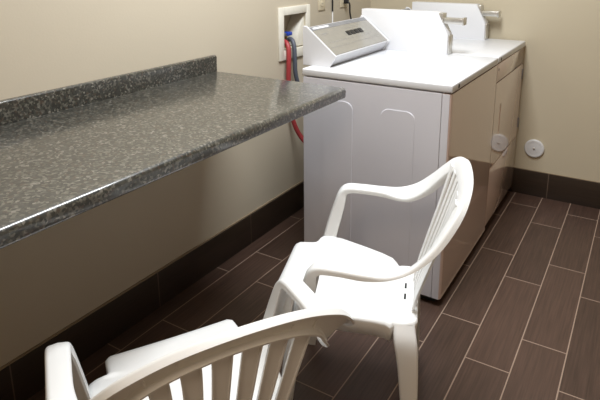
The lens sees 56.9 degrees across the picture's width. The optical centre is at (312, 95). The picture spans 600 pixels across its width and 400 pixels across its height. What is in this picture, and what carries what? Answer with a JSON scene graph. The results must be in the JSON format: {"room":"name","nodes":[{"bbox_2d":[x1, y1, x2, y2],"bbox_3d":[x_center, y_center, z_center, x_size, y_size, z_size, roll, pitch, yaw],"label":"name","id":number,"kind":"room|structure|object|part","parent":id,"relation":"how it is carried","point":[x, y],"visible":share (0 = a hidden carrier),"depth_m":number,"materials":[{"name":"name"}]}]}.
{"room":"laundry","nodes":[
{"label":"laundry","id":0,"kind":"room"},
{"bbox_2d":[0,0,370,366],"bbox_3d":[-1.016,-0.256,1.419,0.100,2.550,5.200,8,16,30],"label":"wall","id":1,"kind":"structure","parent":0,"point":[52,277],"depth_m":2.02,"materials":[{"name":"beige paint"}]},
{"bbox_2d":[0,55,216,125],"bbox_3d":[-1.286,0.203,0.955,0.019,0.069,3.361,8,16,30],"label":"backsplash","id":2,"kind":"structure","parent":1,"relation":"attached to","point":[15,109],"depth_m":1.85,"materials":[{"name":"grey stone"}]},
{"bbox_2d":[0,180,303,399],"bbox_3d":[-0.967,0.915,1.677,0.011,0.153,5.200,8,16,30],"label":"baseboard","id":3,"kind":"structure","parent":1,"relation":"attached to","point":[23,378],"depth_m":2.17,"materials":[{"name":"brown tile"}]},
{"bbox_2d":[0,55,345,248],"bbox_3d":[-1.022,0.260,0.803,0.637,0.108,3.361,8,16,30],"label":"countertop","id":4,"kind":"structure","parent":1,"relation":"attached to","point":[67,152],"depth_m":1.56,"materials":[{"name":"grey stone"}]},
{"bbox_2d":[278,4,309,60],"bbox_3d":[-0.132,-0.336,2.881,0.100,0.265,0.291,8,16,30],"label":"washer outlet box","id":5,"kind":"object","parent":1,"relation":"attached to","point":[292,20],"visible":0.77,"depth_m":2.91,"materials":[{"name":"white plastic"}]},
{"bbox_2d":[286,37,299,81],"bbox_3d":[0.040,-0.031,2.881,0.372,0.548,0.087,3,14,13],"label":"hose","id":6,"kind":"object","parent":5,"relation":"hanging from","point":[289,39],"visible":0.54,"depth_m":2.83,"materials":[{"name":"grey rubber"}]},
{"bbox_2d":[284,39,303,143],"bbox_3d":[0.004,0.020,2.829,0.364,0.608,0.081,5,15,20],"label":"hose","id":7,"kind":"object","parent":5,"relation":"hanging from","point":[286,43],"visible":0.49,"depth_m":2.80,"materials":[{"name":"red rubber"}]},
{"bbox_3d":[-0.099,-0.354,2.944,0.079,0.163,0.068,8,16,30],"label":"panel","id":8,"kind":"part","parent":5,"relation":"part of","materials":[{"name":"white plastic"}]},
{"bbox_2d":[318,0,324,10],"bbox_3d":[0.049,-0.533,3.054,0.009,0.118,0.071,8,16,30],"label":"outlet plate","id":9,"kind":"object","parent":1,"relation":"attached to","point":[321,3],"visible":1,"depth_m":3.05,"materials":[{"name":"beige plastic"}]},
{"bbox_2d":[340,0,346,6],"bbox_3d":[0.183,-0.585,3.268,0.009,0.118,0.081,8,16,30],"label":"outlet plate","id":10,"kind":"object","parent":1,"relation":"attached to","point":[342,4],"visible":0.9,"depth_m":3.26,"materials":[{"name":"beige plastic"}]},
{"bbox_2d":[344,0,351,18],"bbox_3d":[0.328,-0.266,3.262,0.322,0.600,0.042,8,16,30],"label":"power cord","id":11,"kind":"object","parent":1,"relation":"hanging from","point":[345,1],"visible":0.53,"depth_m":3.26,"materials":[{"name":"black plastic"}]},
{"bbox_2d":[27,191,599,399],"bbox_3d":[0.204,1.196,1.014,2.950,0.080,5.400,8,16,30],"label":"floor","id":12,"kind":"structure","parent":0,"point":[519,319],"depth_m":2.16,"materials":[{"name":"brown tile"}]},
{"bbox_2d":[45,275,354,399],"bbox_3d":[-0.235,0.700,1.192,0.582,0.804,0.552,-7,16,-27],"label":"armchair","id":13,"kind":"object","parent":12,"relation":"on","point":[223,360],"visible":1,"depth_m":0.99,"materials":[{"name":"white plastic"}]},
{"bbox_3d":[-0.455,0.598,1.051,0.089,0.286,0.380,-7,16,-27],"label":"armrest","id":14,"kind":"part","parent":13,"relation":"part of","materials":[{"name":"white plastic"}]},
{"bbox_3d":[-0.266,0.696,1.250,0.423,0.104,0.423,-7,16,-27],"label":"seat","id":15,"kind":"part","parent":13,"relation":"part of","materials":[{"name":"white plastic"}]},
{"bbox_3d":[-0.134,0.443,0.934,0.522,0.182,0.122,-7,16,-27],"label":"backrest","id":16,"kind":"part","parent":13,"relation":"part of","materials":[{"name":"white plastic"}]},
{"bbox_3d":[-0.021,0.542,1.278,0.089,0.286,0.380,-7,16,-27],"label":"armrest","id":17,"kind":"part","parent":13,"relation":"part of","materials":[{"name":"white plastic"}]},
{"bbox_2d":[279,157,473,399],"bbox_3d":[0.174,0.578,1.690,0.552,0.804,0.582,3,14,11],"label":"armchair","id":18,"kind":"object","parent":12,"relation":"on","point":[381,296],"visible":0.84,"depth_m":1.62,"materials":[{"name":"white plastic"}]},
{"bbox_3d":[-0.064,0.813,1.554,0.095,0.413,0.060,3,14,11],"label":"leg","id":19,"kind":"part","parent":18,"relation":"part of","materials":[{"name":"white plastic"}]},
{"bbox_3d":[0.029,0.705,1.995,0.095,0.413,0.060,3,14,11],"label":"leg","id":20,"kind":"part","parent":18,"relation":"part of","materials":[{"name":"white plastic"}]},
{"bbox_3d":[0.111,0.584,1.705,0.423,0.104,0.423,3,14,11],"label":"seat","id":21,"kind":"part","parent":18,"relation":"part of","materials":[{"name":"white plastic"}]},
{"bbox_3d":[0.120,0.506,1.425,0.380,0.286,0.089,3,14,11],"label":"armrest","id":22,"kind":"part","parent":18,"relation":"part of","materials":[{"name":"white plastic"}]},
{"bbox_3d":[0.219,0.391,1.893,0.380,0.286,0.089,3,14,11],"label":"armrest","id":23,"kind":"part","parent":18,"relation":"part of","materials":[{"name":"white plastic"}]},
{"bbox_3d":[0.256,0.824,1.552,0.079,0.389,0.088,3,14,11],"label":"leg","id":24,"kind":"part","parent":18,"relation":"part of","materials":[{"name":"white plastic"}]},
{"bbox_3d":[0.325,0.744,1.879,0.079,0.389,0.088,3,14,11],"label":"leg","id":25,"kind":"part","parent":18,"relation":"part of","materials":[{"name":"white plastic"}]},
{"bbox_3d":[0.384,0.285,1.573,0.122,0.182,0.522,3,14,11],"label":"backrest","id":26,"kind":"part","parent":18,"relation":"part of","materials":[{"name":"white plastic"}]},
{"bbox_2d":[302,8,497,300],"bbox_3d":[0.397,0.197,2.566,0.693,1.121,0.704,8,16,30],"label":"washing machine","id":27,"kind":"object","parent":12,"relation":"on","point":[411,106],"visible":0.75,"depth_m":2.32,"materials":[{"name":"white metal"}]},
{"bbox_3d":[0.176,-0.287,2.586,0.136,0.111,0.542,8,16,30],"label":"control panel","id":28,"kind":"part","parent":27,"relation":"part of","materials":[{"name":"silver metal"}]},
{"bbox_3d":[0.219,0.368,2.300,0.608,0.852,0.009,8,16,30],"label":"panel","id":29,"kind":"part","parent":27,"relation":"part of","materials":[{"name":"white metal"}]},
{"bbox_3d":[0.412,-0.134,2.472,0.652,0.031,0.697,8,16,30],"label":"panel","id":30,"kind":"part","parent":27,"relation":"part of","materials":[{"name":"white metal"}]},
{"bbox_3d":[0.662,-0.249,2.677,0.010,0.092,0.054,8,16,30],"label":"cash door","id":31,"kind":"part","parent":27,"relation":"part of","materials":[{"name":"metal"}]},
{"bbox_3d":[0.674,0.337,2.423,0.036,0.852,0.692,8,16,30],"label":"panel","id":32,"kind":"part","parent":27,"relation":"part of","materials":[{"name":"white metal"}]},
{"bbox_2d":[401,1,524,224],"bbox_3d":[0.746,0.060,3.126,0.692,1.119,0.636,8,16,30],"label":"dryer","id":33,"kind":"object","parent":12,"relation":"on","point":[471,38],"visible":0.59,"depth_m":3.03,"materials":[{"name":"white metal"}]},
{"bbox_3d":[0.998,-0.372,3.181,0.010,0.090,0.058,8,16,30],"label":"cash door","id":34,"kind":"part","parent":33,"relation":"part of","materials":[{"name":"metal"}]},
{"bbox_3d":[0.760,-0.272,3.031,0.651,0.031,0.630,8,16,30],"label":"panel","id":35,"kind":"part","parent":33,"relation":"part of","materials":[{"name":"white metal"}]},
{"bbox_3d":[1.023,0.447,3.045,0.034,0.306,0.624,8,16,30],"label":"panel","id":36,"kind":"part","parent":33,"relation":"part of","materials":[{"name":"white metal"}]},
{"bbox_3d":[1.024,0.084,2.955,0.030,0.429,0.624,8,16,30],"label":"door","id":37,"kind":"part","parent":33,"relation":"part of","materials":[{"name":"white metal"}]},
{"bbox_3d":[1.022,-0.172,2.893,0.034,0.090,0.624,8,16,30],"label":"panel","id":38,"kind":"part","parent":33,"relation":"part of","materials":[{"name":"white metal"}]},
{"bbox_2d":[370,0,599,181],"bbox_3d":[1.576,-0.623,2.902,2.950,2.550,0.100,8,16,30],"label":"wall","id":39,"kind":"structure","parent":0,"point":[559,105],"depth_m":3.12,"materials":[{"name":"beige paint"}]},
{"bbox_2d":[524,139,543,157],"bbox_3d":[1.293,0.308,3.236,0.110,0.110,0.019,8,16,30],"label":"cover plate","id":40,"kind":"object","parent":39,"relation":"attached to","point":[534,148],"visible":1,"depth_m":3.23,"materials":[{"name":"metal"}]},
{"bbox_2d":[508,167,599,208],"bbox_3d":[1.553,0.553,3.139,2.739,0.153,0.011,8,16,30],"label":"baseboard","id":41,"kind":"structure","parent":39,"relation":"attached to","point":[544,185],"depth_m":3.21,"materials":[{"name":"brown tile"}]}
]}

